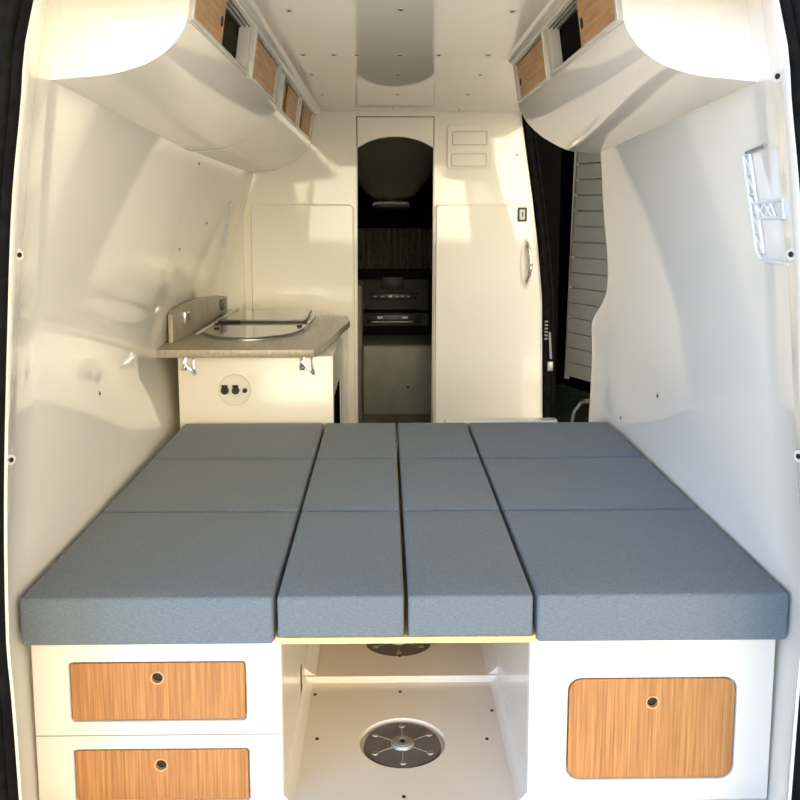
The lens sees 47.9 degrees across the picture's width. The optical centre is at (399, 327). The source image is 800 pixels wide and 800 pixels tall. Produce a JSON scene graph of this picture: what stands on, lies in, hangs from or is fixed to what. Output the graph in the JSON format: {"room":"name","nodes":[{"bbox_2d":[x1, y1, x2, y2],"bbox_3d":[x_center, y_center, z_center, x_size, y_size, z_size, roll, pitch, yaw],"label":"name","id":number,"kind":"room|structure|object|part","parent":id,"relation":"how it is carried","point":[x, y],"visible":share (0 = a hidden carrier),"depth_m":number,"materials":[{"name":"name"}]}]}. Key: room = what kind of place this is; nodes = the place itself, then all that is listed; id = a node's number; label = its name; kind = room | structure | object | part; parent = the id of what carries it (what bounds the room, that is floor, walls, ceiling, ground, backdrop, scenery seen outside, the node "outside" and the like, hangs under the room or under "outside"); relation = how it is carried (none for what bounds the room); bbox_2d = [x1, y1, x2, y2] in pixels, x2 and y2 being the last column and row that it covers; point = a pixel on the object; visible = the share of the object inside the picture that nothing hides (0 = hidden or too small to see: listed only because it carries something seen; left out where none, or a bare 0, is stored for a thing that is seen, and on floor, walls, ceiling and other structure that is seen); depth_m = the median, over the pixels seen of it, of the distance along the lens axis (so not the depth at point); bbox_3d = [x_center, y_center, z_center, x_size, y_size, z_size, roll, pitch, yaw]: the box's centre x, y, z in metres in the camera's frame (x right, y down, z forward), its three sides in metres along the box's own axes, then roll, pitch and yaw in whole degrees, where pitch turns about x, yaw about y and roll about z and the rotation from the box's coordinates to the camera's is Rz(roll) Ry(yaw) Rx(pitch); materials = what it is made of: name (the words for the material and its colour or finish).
{"room":"vehicle interior","nodes":[
{"label":"vehicle interior","id":0,"kind":"room"},
{"bbox_2d":[4,0,253,799],"bbox_3d":[-0.917,-0.059,3.809,0.347,2.254,3.840,0,7,-2],"label":"wall","id":1,"kind":"structure","parent":0,"point":[116,225],"depth_m":2.54,"materials":[{"name":"white plastic"}]},
{"bbox_2d":[0,0,33,799],"bbox_3d":[-0.863,0.184,1.910,0.396,2.250,0.060,0,7,-1],"label":"seal","id":2,"kind":"object","parent":1,"relation":"attached to","point":[14,14],"visible":1,"depth_m":1.85,"materials":[{"name":"black rubber"}]},
{"bbox_2d":[50,0,281,151],"bbox_3d":[-0.655,-0.802,2.871,0.380,0.375,1.680,0,7,-1],"label":"upper cabinet","id":3,"kind":"object","parent":1,"relation":"attached to","point":[184,72],"visible":0.99,"depth_m":2.31,"materials":[{"name":"white plastic"}]},
{"bbox_3d":[-0.485,-0.816,2.276,0.030,0.138,0.402,0,7,-1],"label":"sliding door","id":4,"kind":"part","parent":3,"relation":"part of","materials":[{"name":"brown wood"}]},
{"bbox_3d":[-0.474,-0.843,2.476,0.030,0.164,0.846,0,7,-1],"label":"opening frame","id":5,"kind":"part","parent":3,"relation":"part of","materials":[{"name":"white plastic"}]},
{"bbox_3d":[-0.502,-0.946,3.293,0.030,0.138,0.612,0,7,-1],"label":"sliding door","id":6,"kind":"part","parent":3,"relation":"part of","materials":[{"name":"brown wood"}]},
{"bbox_3d":[-0.488,-0.951,3.324,0.030,0.164,0.716,0,7,-1],"label":"opening frame","id":7,"kind":"part","parent":3,"relation":"part of","materials":[{"name":"brown wood"}]},
{"bbox_2d":[238,0,321,114],"bbox_3d":[-0.472,-1.099,3.799,0.043,0.021,3.550,0,7,-1],"label":"trim","id":8,"kind":"structure","parent":3,"relation":"attached to","point":[249,6],"depth_m":3.42,"materials":[{"name":"white plastic"}]},
{"bbox_2d":[168,296,226,342],"bbox_3d":[-1.036,-0.080,4.686,0.022,0.161,1.093,0,7,2],"label":"backsplash","id":9,"kind":"structure","parent":1,"relation":"attached to","point":[204,311],"depth_m":4.52,"materials":[{"name":"grey wood"}]},
{"bbox_2d":[223,202,231,246],"bbox_3d":[-1.005,-0.598,5.231,0.031,0.260,0.269,-3,8,-21],"label":"wall strip","id":10,"kind":"object","parent":1,"relation":"attached to","point":[230,203],"visible":1,"depth_m":5.21,"materials":[{"name":"white plastic"}]},
{"bbox_2d":[196,69,313,171],"bbox_3d":[-0.715,-1.032,4.648,0.416,0.370,1.875,0,7,-1],"label":"upper cabinet","id":11,"kind":"object","parent":1,"relation":"attached to","point":[286,136],"visible":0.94,"depth_m":4.45,"materials":[{"name":"white plastic"}]},
{"bbox_3d":[-0.542,-1.048,4.088,0.030,0.138,0.327,0,7,-1],"label":"sliding door","id":12,"kind":"part","parent":11,"relation":"part of","materials":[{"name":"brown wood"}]},
{"bbox_3d":[-0.516,-1.073,4.276,0.030,0.164,0.746,0,7,-1],"label":"opening frame","id":13,"kind":"part","parent":11,"relation":"part of","materials":[{"name":"white plastic"}]},
{"bbox_3d":[-0.533,-1.089,4.413,0.030,0.138,0.427,0,7,-1],"label":"sliding door","id":14,"kind":"part","parent":11,"relation":"part of","materials":[{"name":"brown wood"}]},
{"bbox_3d":[-0.546,-1.194,5.231,0.030,0.138,0.457,0,7,-1],"label":"sliding door","id":15,"kind":"part","parent":11,"relation":"part of","materials":[{"name":"brown wood"}]},
{"bbox_3d":[-0.530,-1.177,5.094,0.030,0.164,0.776,0,7,-1],"label":"opening frame","id":16,"kind":"part","parent":11,"relation":"part of","materials":[{"name":"brown wood"}]},
{"bbox_2d":[244,111,542,422],"bbox_3d":[-0.103,-0.307,5.720,2.085,2.240,0.032,0,7,-1],"label":"wall","id":17,"kind":"structure","parent":0,"point":[326,173],"depth_m":5.62,"materials":[{"name":"white paint"}]},
{"bbox_2d":[251,204,354,422],"bbox_3d":[-0.609,-0.021,5.712,0.642,1.513,0.045,0,7,-1],"label":"panel","id":18,"kind":"object","parent":17,"relation":"attached to","point":[303,254],"visible":0.51,"depth_m":5.64,"materials":[{"name":"white plastic"}]},
{"bbox_2d":[357,117,433,146],"bbox_3d":[-0.029,-1.218,5.605,0.474,0.182,0.036,0,7,-1],"label":"header panel","id":19,"kind":"object","parent":17,"relation":"attached to","point":[368,128],"visible":1,"depth_m":5.58,"materials":[{"name":"white plastic"}]},
{"bbox_2d":[357,136,433,422],"bbox_3d":[-0.033,-0.231,5.732,0.491,1.945,0.041,0,7,-1],"label":"trim","id":20,"kind":"structure","parent":17,"relation":"attached to","point":[386,136],"depth_m":5.70,"materials":[{"name":"white plastic"}]},
{"bbox_2d":[447,125,490,168],"bbox_3d":[0.430,-1.127,5.602,0.274,0.272,0.016,0,7,-1],"label":"access panel","id":21,"kind":"object","parent":17,"relation":"attached to","point":[474,143],"visible":1,"depth_m":5.60,"materials":[{"name":"white plastic"}]},
{"bbox_2d":[435,204,540,422],"bbox_3d":[0.567,-0.022,5.721,0.682,1.513,0.065,0,7,-1],"label":"door","id":22,"kind":"structure","parent":17,"relation":"in","point":[488,321],"depth_m":5.71,"materials":[{"name":"white metal"}]},
{"bbox_2d":[517,207,526,221],"bbox_3d":[0.765,-0.710,5.628,0.058,0.089,0.010,0,7,-1],"label":"wall switch","id":23,"kind":"object","parent":22,"relation":"attached to","point":[522,211],"visible":1,"depth_m":5.62,"materials":[{"name":"black plastic"}]},
{"bbox_3d":[0.810,-0.406,5.665,0.020,0.243,0.051,-7,10,-44],"label":"pull handle","id":24,"kind":"part","parent":22,"relation":"part of","materials":[{"name":"silver metal"}]},
{"bbox_2d":[521,113,553,417],"bbox_3d":[0.881,-0.286,5.708,0.268,2.200,0.101,0,7,-1],"label":"seal","id":25,"kind":"object","parent":17,"relation":"attached to","point":[530,136],"visible":0.97,"depth_m":5.69,"materials":[{"name":"black rubber"}]},
{"bbox_2d":[237,0,560,111],"bbox_3d":[-0.013,-1.106,3.690,1.900,0.028,3.840,0,7,-1],"label":"ceiling","id":26,"kind":"structure","parent":0,"point":[301,27],"depth_m":3.44,"materials":[{"name":"white plastic"}]},
{"bbox_2d":[356,117,560,417],"bbox_3d":[-0.067,-0.453,7.016,2.120,2.200,2.565,0,7,-1],"label":"wall","id":27,"kind":"structure","parent":0,"point":[420,215],"depth_m":5.82,"materials":[{"name":"black"}]},
{"bbox_2d":[356,119,433,199],"bbox_3d":[-0.059,-1.218,6.421,0.920,0.591,1.453,0,7,-1],"label":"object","id":28,"kind":"object","parent":27,"relation":"attached to","point":[391,168],"visible":0.52,"depth_m":6.63,"materials":[{"name":"black plastic"}]},
{"bbox_2d":[370,198,411,210],"bbox_3d":[-0.072,-0.999,7.246,0.340,0.105,0.171,0,7,-1],"label":"console","id":29,"kind":"object","parent":28,"relation":"attached to","point":[376,205],"visible":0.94,"depth_m":7.18,"materials":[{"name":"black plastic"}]},
{"bbox_2d":[363,415,432,440],"bbox_3d":[-0.066,0.579,7.100,2.100,0.008,2.460,0,7,-1],"label":"floor","id":30,"kind":"structure","parent":27,"relation":"attached to","point":[396,419],"depth_m":6.46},
{"bbox_2d":[358,280,363,422],"bbox_3d":[-0.305,0.180,6.244,0.095,1.000,0.450,0,7,-1],"label":"panel","id":31,"kind":"object","parent":30,"relation":"on","point":[360,282],"visible":0.34,"depth_m":6.04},
{"bbox_2d":[358,269,431,334],"bbox_3d":[-0.076,0.000,7.654,1.800,1.000,0.816,0,7,-1],"label":"dashboard","id":32,"kind":"object","parent":30,"relation":"on","point":[395,301],"visible":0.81,"depth_m":7.34,"materials":[{"name":"plastic"}]},
{"bbox_3d":[-0.050,-0.077,7.269,0.440,0.070,0.060,0,7,-1],"label":"heater panel","id":33,"kind":"part","parent":32,"relation":"part of","materials":[{"name":"black plastic"}]},
{"bbox_2d":[358,228,433,269],"bbox_3d":[-0.079,-0.680,7.725,1.500,0.350,0.093,0,7,-1],"label":"curtain","id":34,"kind":"object","parent":32,"relation":"on","point":[378,248],"visible":0.36,"depth_m":7.72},
{"bbox_2d":[363,334,432,414],"bbox_3d":[-0.052,0.345,6.847,0.700,0.520,0.604,0,7,-1],"label":"console","id":35,"kind":"object","parent":30,"relation":"on","point":[397,368],"visible":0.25,"depth_m":6.56,"materials":[{"name":"black plastic"}]},
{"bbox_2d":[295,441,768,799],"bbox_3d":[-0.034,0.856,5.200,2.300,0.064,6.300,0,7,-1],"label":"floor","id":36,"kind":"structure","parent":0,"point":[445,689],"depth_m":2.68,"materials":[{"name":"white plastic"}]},
{"bbox_2d":[31,637,308,799],"bbox_3d":[-0.621,0.883,3.157,0.622,0.446,1.802,0,7,-1],"label":"base cabinet","id":37,"kind":"object","parent":36,"relation":"on","point":[142,721],"visible":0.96,"depth_m":2.27,"materials":[{"name":"laminate"}]},
{"bbox_3d":[-0.606,0.910,2.265,0.433,0.150,0.016,0,7,-1],"label":"drawer","id":38,"kind":"part","parent":37,"relation":"part of","materials":[{"name":"brown wood"}]},
{"bbox_2d":[20,512,296,644],"bbox_3d":[-0.625,0.676,2.515,0.616,0.126,0.638,0,7,-1],"label":"cushion","id":39,"kind":"object","parent":37,"relation":"on","point":[206,577],"visible":0.91,"depth_m":2.28,"materials":[{"name":"fabric"}]},
{"bbox_3d":[-0.603,1.134,2.293,0.435,0.136,0.016,0,7,-1],"label":"drawer","id":40,"kind":"part","parent":37,"relation":"part of","materials":[{"name":"brown wood"}]},
{"bbox_2d":[103,459,312,525],"bbox_3d":[-0.635,0.596,3.144,0.616,0.126,0.594,0,7,-1],"label":"cushion","id":41,"kind":"object","parent":37,"relation":"on","point":[221,485],"visible":0.6,"depth_m":3.06,"materials":[{"name":"fabric"}]},
{"bbox_2d":[153,423,322,468],"bbox_3d":[-0.645,0.519,3.741,0.616,0.126,0.570,0,7,-1],"label":"cushion","id":42,"kind":"object","parent":37,"relation":"on","point":[251,440],"visible":0.59,"depth_m":3.68,"materials":[{"name":"fabric"}]},
{"bbox_2d":[284,644,319,799],"bbox_3d":[-0.294,1.081,3.176,0.035,0.049,1.764,0,7,-1],"label":"trim","id":43,"kind":"structure","parent":37,"relation":"attached to","point":[313,649],"depth_m":2.63,"materials":[{"name":"white wood"}]},
{"bbox_2d":[178,315,348,432],"bbox_3d":[-0.657,0.444,4.853,0.689,0.846,1.664,0,7,-1],"label":"base cabinet","id":44,"kind":"object","parent":36,"relation":"on","point":[311,389],"visible":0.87,"depth_m":4.03,"materials":[{"name":"white paint"}]},
{"bbox_2d":[221,385,228,394],"bbox_3d":[-0.782,0.277,4.008,0.038,0.045,0.016,0,7,-1],"label":"socket","id":45,"kind":"object","parent":44,"relation":"attached to","point":[224,388],"depth_m":4.00,"materials":[{"name":"black plastic"}]},
{"bbox_3d":[-0.738,0.277,4.018,0.139,0.139,0.006,0,7,-1],"label":"socket plate","id":46,"kind":"part","parent":44,"relation":"part of","materials":[{"name":"white plastic"}]},
{"bbox_2d":[232,385,239,393],"bbox_3d":[-0.734,0.276,4.009,0.036,0.044,0.016,0,7,-1],"label":"socket","id":47,"kind":"object","parent":44,"relation":"attached to","point":[235,388],"depth_m":4.00,"materials":[{"name":"black plastic"}]},
{"bbox_2d":[156,296,349,357],"bbox_3d":[-0.682,-0.050,4.595,0.821,0.197,1.320,0,7,-1],"label":"countertop","id":48,"kind":"structure","parent":44,"relation":"on","point":[188,318],"depth_m":4.21,"materials":[{"name":"grey wood"}]},
{"bbox_2d":[183,310,190,323],"bbox_3d":[-1.036,-0.054,4.372,0.014,0.056,0.110,0,7,-1],"label":"wall socket","id":49,"kind":"object","parent":48,"relation":"attached to","point":[186,313],"depth_m":4.34,"materials":[{"name":"grey metal"}]},
{"bbox_2d":[220,299,225,309],"bbox_3d":[-1.007,-0.134,5.108,0.014,0.056,0.110,0,7,-1],"label":"wall socket","id":50,"kind":"object","parent":48,"relation":"attached to","point":[222,301],"depth_m":5.08,"materials":[{"name":"grey metal"}]},
{"bbox_2d":[196,307,314,340],"bbox_3d":[-0.743,-0.032,4.716,0.525,0.057,1.007,0,7,-1],"label":"sink","id":51,"kind":"object","parent":48,"relation":"in","point":[236,324],"visible":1,"depth_m":4.72,"materials":[{"name":"metal"}]},
{"bbox_3d":[-0.740,0.011,4.511,0.504,0.006,0.550,0,7,-1],"label":"lid","id":52,"kind":"part","parent":51,"relation":"part of","materials":[{"name":"clear glass"}]},
{"bbox_2d":[207,317,309,338],"bbox_3d":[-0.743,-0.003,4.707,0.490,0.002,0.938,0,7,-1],"label":"basin","id":53,"kind":"object","parent":51,"relation":"in","point":[242,329],"depth_m":4.53,"materials":[{"name":"metal"}]},
{"bbox_3d":[-0.748,-0.073,5.004,0.480,0.018,0.410,0,7,-1],"label":"lid","id":54,"kind":"part","parent":51,"relation":"part of","materials":[{"name":"clear glass"}]},
{"bbox_3d":[-0.740,-0.057,5.006,0.510,0.017,0.424,0,7,-1],"label":"lid frame","id":55,"kind":"part","parent":51,"relation":"part of","materials":[{"name":"metal"}]},
{"bbox_2d":[367,643,429,655],"bbox_3d":[-0.006,1.094,3.149,0.222,0.023,0.222,0,7,-1],"label":"base plate","id":56,"kind":"object","parent":36,"relation":"on","point":[390,649],"visible":0.33,"depth_m":3.09,"materials":[{"name":"grey metal"}]},
{"bbox_2d":[364,723,440,767],"bbox_3d":[0.007,1.190,2.574,0.222,0.023,0.222,0,7,-1],"label":"base plate","id":57,"kind":"object","parent":36,"relation":"on","point":[394,745],"visible":0.94,"depth_m":2.56,"materials":[{"name":"grey metal"}]},
{"bbox_2d":[444,418,557,429],"bbox_3d":[0.461,0.686,4.146,0.515,0.544,0.065,0,7,-1],"label":"bench","id":58,"kind":"object","parent":36,"relation":"on","point":[467,421],"visible":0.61,"depth_m":4.09,"materials":[{"name":"white plastic"}]},
{"bbox_2d":[492,638,775,799],"bbox_3d":[0.621,0.880,3.178,0.621,0.446,1.800,0,7,-1],"label":"base cabinet","id":59,"kind":"object","parent":36,"relation":"on","point":[649,719],"visible":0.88,"depth_m":2.29,"materials":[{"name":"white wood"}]},
{"bbox_2d":[275,447,535,643],"bbox_3d":[0.000,0.654,3.119,0.650,0.016,1.820,0,7,-1],"label":"board","id":60,"kind":"object","parent":59,"relation":"on","point":[405,638],"visible":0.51,"depth_m":2.22,"materials":[{"name":"brown wood"}]},
{"bbox_2d":[277,512,403,636],"bbox_3d":[-0.151,0.667,2.522,0.310,0.110,0.638,0,7,-1],"label":"cushion","id":61,"kind":"object","parent":60,"relation":"on","point":[343,577],"visible":1,"depth_m":2.30,"materials":[{"name":"fabric"}]},
{"bbox_2d":[302,459,399,512],"bbox_3d":[-0.161,0.586,3.151,0.310,0.110,0.594,0,7,-1],"label":"cushion","id":62,"kind":"object","parent":60,"relation":"on","point":[335,485],"visible":0.63,"depth_m":3.07,"materials":[{"name":"fabric"}]},
{"bbox_2d":[316,423,396,459],"bbox_3d":[-0.171,0.510,3.748,0.310,0.110,0.570,0,7,-1],"label":"cushion","id":63,"kind":"object","parent":60,"relation":"on","point":[339,440],"visible":0.62,"depth_m":3.68,"materials":[{"name":"fabric"}]},
{"bbox_2d":[398,423,478,474],"bbox_3d":[0.148,0.509,3.753,0.307,0.110,0.570,0,7,-1],"label":"cushion","id":64,"kind":"object","parent":60,"relation":"on","point":[415,440],"visible":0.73,"depth_m":3.68,"materials":[{"name":"fabric"}]},
{"bbox_2d":[400,458,498,528],"bbox_3d":[0.158,0.586,3.156,0.307,0.110,0.594,0,7,-1],"label":"cushion","id":65,"kind":"object","parent":60,"relation":"on","point":[442,484],"visible":0.73,"depth_m":3.07,"materials":[{"name":"fabric"}]},
{"bbox_2d":[403,511,532,635],"bbox_3d":[0.169,0.666,2.527,0.307,0.110,0.638,0,7,-1],"label":"cushion","id":66,"kind":"object","parent":60,"relation":"on","point":[464,574],"visible":1,"depth_m":2.31,"materials":[{"name":"fabric"}]},
{"bbox_2d":[480,643,526,799],"bbox_3d":[0.293,1.079,3.186,0.035,0.049,1.764,0,7,-1],"label":"trim","id":67,"kind":"structure","parent":59,"relation":"attached to","point":[491,666],"depth_m":2.64,"materials":[{"name":"white plastic"}]},
{"bbox_2d":[469,422,642,465],"bbox_3d":[0.624,0.517,3.762,0.622,0.126,0.570,0,7,-1],"label":"cushion","id":68,"kind":"object","parent":59,"relation":"on","point":[511,439],"visible":0.6,"depth_m":3.69,"materials":[{"name":"fabric"}]},
{"bbox_2d":[483,458,696,519],"bbox_3d":[0.634,0.593,3.165,0.622,0.126,0.594,0,7,-1],"label":"cushion","id":69,"kind":"object","parent":59,"relation":"on","point":[516,484],"visible":0.61,"depth_m":3.09,"materials":[{"name":"fabric"}]},
{"bbox_2d":[504,510,788,640],"bbox_3d":[0.644,0.673,2.536,0.622,0.126,0.638,0,7,-1],"label":"cushion","id":70,"kind":"object","parent":59,"relation":"on","point":[591,575],"visible":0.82,"depth_m":2.30,"materials":[{"name":"fabric"}]},
{"bbox_3d":[0.639,1.019,2.300,0.422,0.268,0.016,0,7,-1],"label":"door","id":71,"kind":"part","parent":59,"relation":"part of","materials":[{"name":"brown wood"}]},
{"bbox_2d":[589,0,799,799],"bbox_3d":[0.861,0.021,3.178,0.320,2.253,2.514,0,7,2],"label":"wall","id":72,"kind":"structure","parent":0,"point":[696,337],"depth_m":2.51,"materials":[{"name":"white plastic"}]},
{"bbox_2d":[513,0,757,153],"bbox_3d":[0.656,-0.801,2.873,0.378,0.378,1.640,0,7,-1],"label":"upper cabinet","id":73,"kind":"object","parent":72,"relation":"attached to","point":[614,72],"visible":0.99,"depth_m":2.35,"materials":[{"name":"white plastic"}]},
{"bbox_3d":[0.474,-0.950,3.315,0.030,0.164,0.666,0,7,-1],"label":"opening frame","id":74,"kind":"part","parent":73,"relation":"part of","materials":[{"name":"brown wood"}]},
{"bbox_3d":[0.489,-0.949,3.315,0.030,0.138,0.624,0,7,-1],"label":"sliding door","id":75,"kind":"part","parent":73,"relation":"part of","materials":[{"name":"brown wood"}]},
{"bbox_2d":[504,0,566,64],"bbox_3d":[0.457,-0.979,2.857,0.043,0.021,1.620,0,7,-1],"label":"trim","id":76,"kind":"structure","parent":73,"relation":"attached to","point":[552,6],"depth_m":3.00,"materials":[{"name":"white plastic"}]},
{"bbox_3d":[0.488,-0.846,2.499,0.030,0.164,0.861,0,7,-1],"label":"opening frame","id":77,"kind":"part","parent":73,"relation":"part of","materials":[{"name":"white plastic"}]},
{"bbox_3d":[0.506,-0.819,2.297,0.030,0.138,0.412,0,7,-1],"label":"sliding door","id":78,"kind":"part","parent":73,"relation":"part of","materials":[{"name":"brown wood"}]},
{"bbox_2d":[741,144,787,265],"bbox_3d":[0.859,-0.291,2.122,0.044,0.279,0.214,0,7,-1],"label":"wall bracket","id":79,"kind":"object","parent":72,"relation":"attached to","point":[756,203],"visible":1,"depth_m":2.16,"materials":[{"name":"white plastic"}]},
{"bbox_3d":[0.858,-0.302,2.186,0.039,0.240,0.085,0,7,-1],"label":"post","id":80,"kind":"part","parent":79,"relation":"part of","materials":[{"name":"white plastic"}]},
{"bbox_3d":[0.841,-0.424,2.133,0.008,0.018,0.111,0,7,0],"label":"arm","id":81,"kind":"part","parent":79,"relation":"part of","materials":[{"name":"metal"}]},
{"bbox_3d":[0.861,-0.277,2.100,0.013,0.051,0.163,0,7,0],"label":"lattice arm","id":82,"kind":"part","parent":79,"relation":"part of","materials":[{"name":"white plastic"}]},
{"bbox_3d":[0.876,-0.164,2.118,0.010,0.028,0.173,0,7,-1],"label":"arm","id":83,"kind":"part","parent":79,"relation":"part of","materials":[{"name":"white plastic"}]},
{"bbox_2d":[779,0,799,799],"bbox_3d":[0.900,0.181,1.939,0.396,2.250,0.060,0,7,-1],"label":"seal","id":84,"kind":"object","parent":72,"relation":"attached to","point":[790,9],"visible":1,"depth_m":1.84,"materials":[{"name":"black rubber"}]},
{"label":"outside","id":85,"kind":"structure","parent":0,"visible":0},
{"bbox_3d":[-0.001,1.771,3.301,10.000,0.050,10.900,0,7,-1],"label":"paving","id":86,"kind":"object","parent":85,"visible":0},
{"bbox_2d":[555,383,589,421],"bbox_3d":[2.190,1.108,4.343,0.183,1.002,5.062,-3,8,-25],"label":"hedge","id":87,"kind":"object","parent":86,"relation":"on","point":[567,397],"visible":0.05,"depth_m":6.35,"materials":[{"name":"green plant"}]},
{"bbox_2d":[556,148,590,391],"bbox_3d":[3.565,-1.722,3.419,4.850,6.850,6.700,0,7,-1],"label":"wall","id":88,"kind":"structure","parent":86,"relation":"on","point":[567,157],"depth_m":6.76,"materials":[{"name":"black paint"}]},
{"bbox_2d":[570,399,589,421],"bbox_3d":[1.203,0.932,5.955,0.206,0.942,0.034,-1,7,-10],"label":"hand truck","id":89,"kind":"object","parent":86,"relation":"on","point":[585,401],"visible":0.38,"depth_m":5.88,"materials":[{"name":"grey metal"}]},
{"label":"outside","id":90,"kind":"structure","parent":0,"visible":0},
{"bbox_2d":[564,152,607,381],"bbox_3d":[2.571,-0.727,3.536,0.063,2.946,6.397,-3,8,-25],"label":"wall","id":91,"kind":"structure","parent":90,"point":[588,264],"depth_m":6.28,"materials":[{"name":"grey paint"}]},
{"bbox_3d":[1.238,-1.061,6.333,0.019,2.900,0.164,-3,8,-19],"label":"corner trim","id":92,"kind":"part","parent":91,"relation":"part of","materials":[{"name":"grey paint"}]}
]}

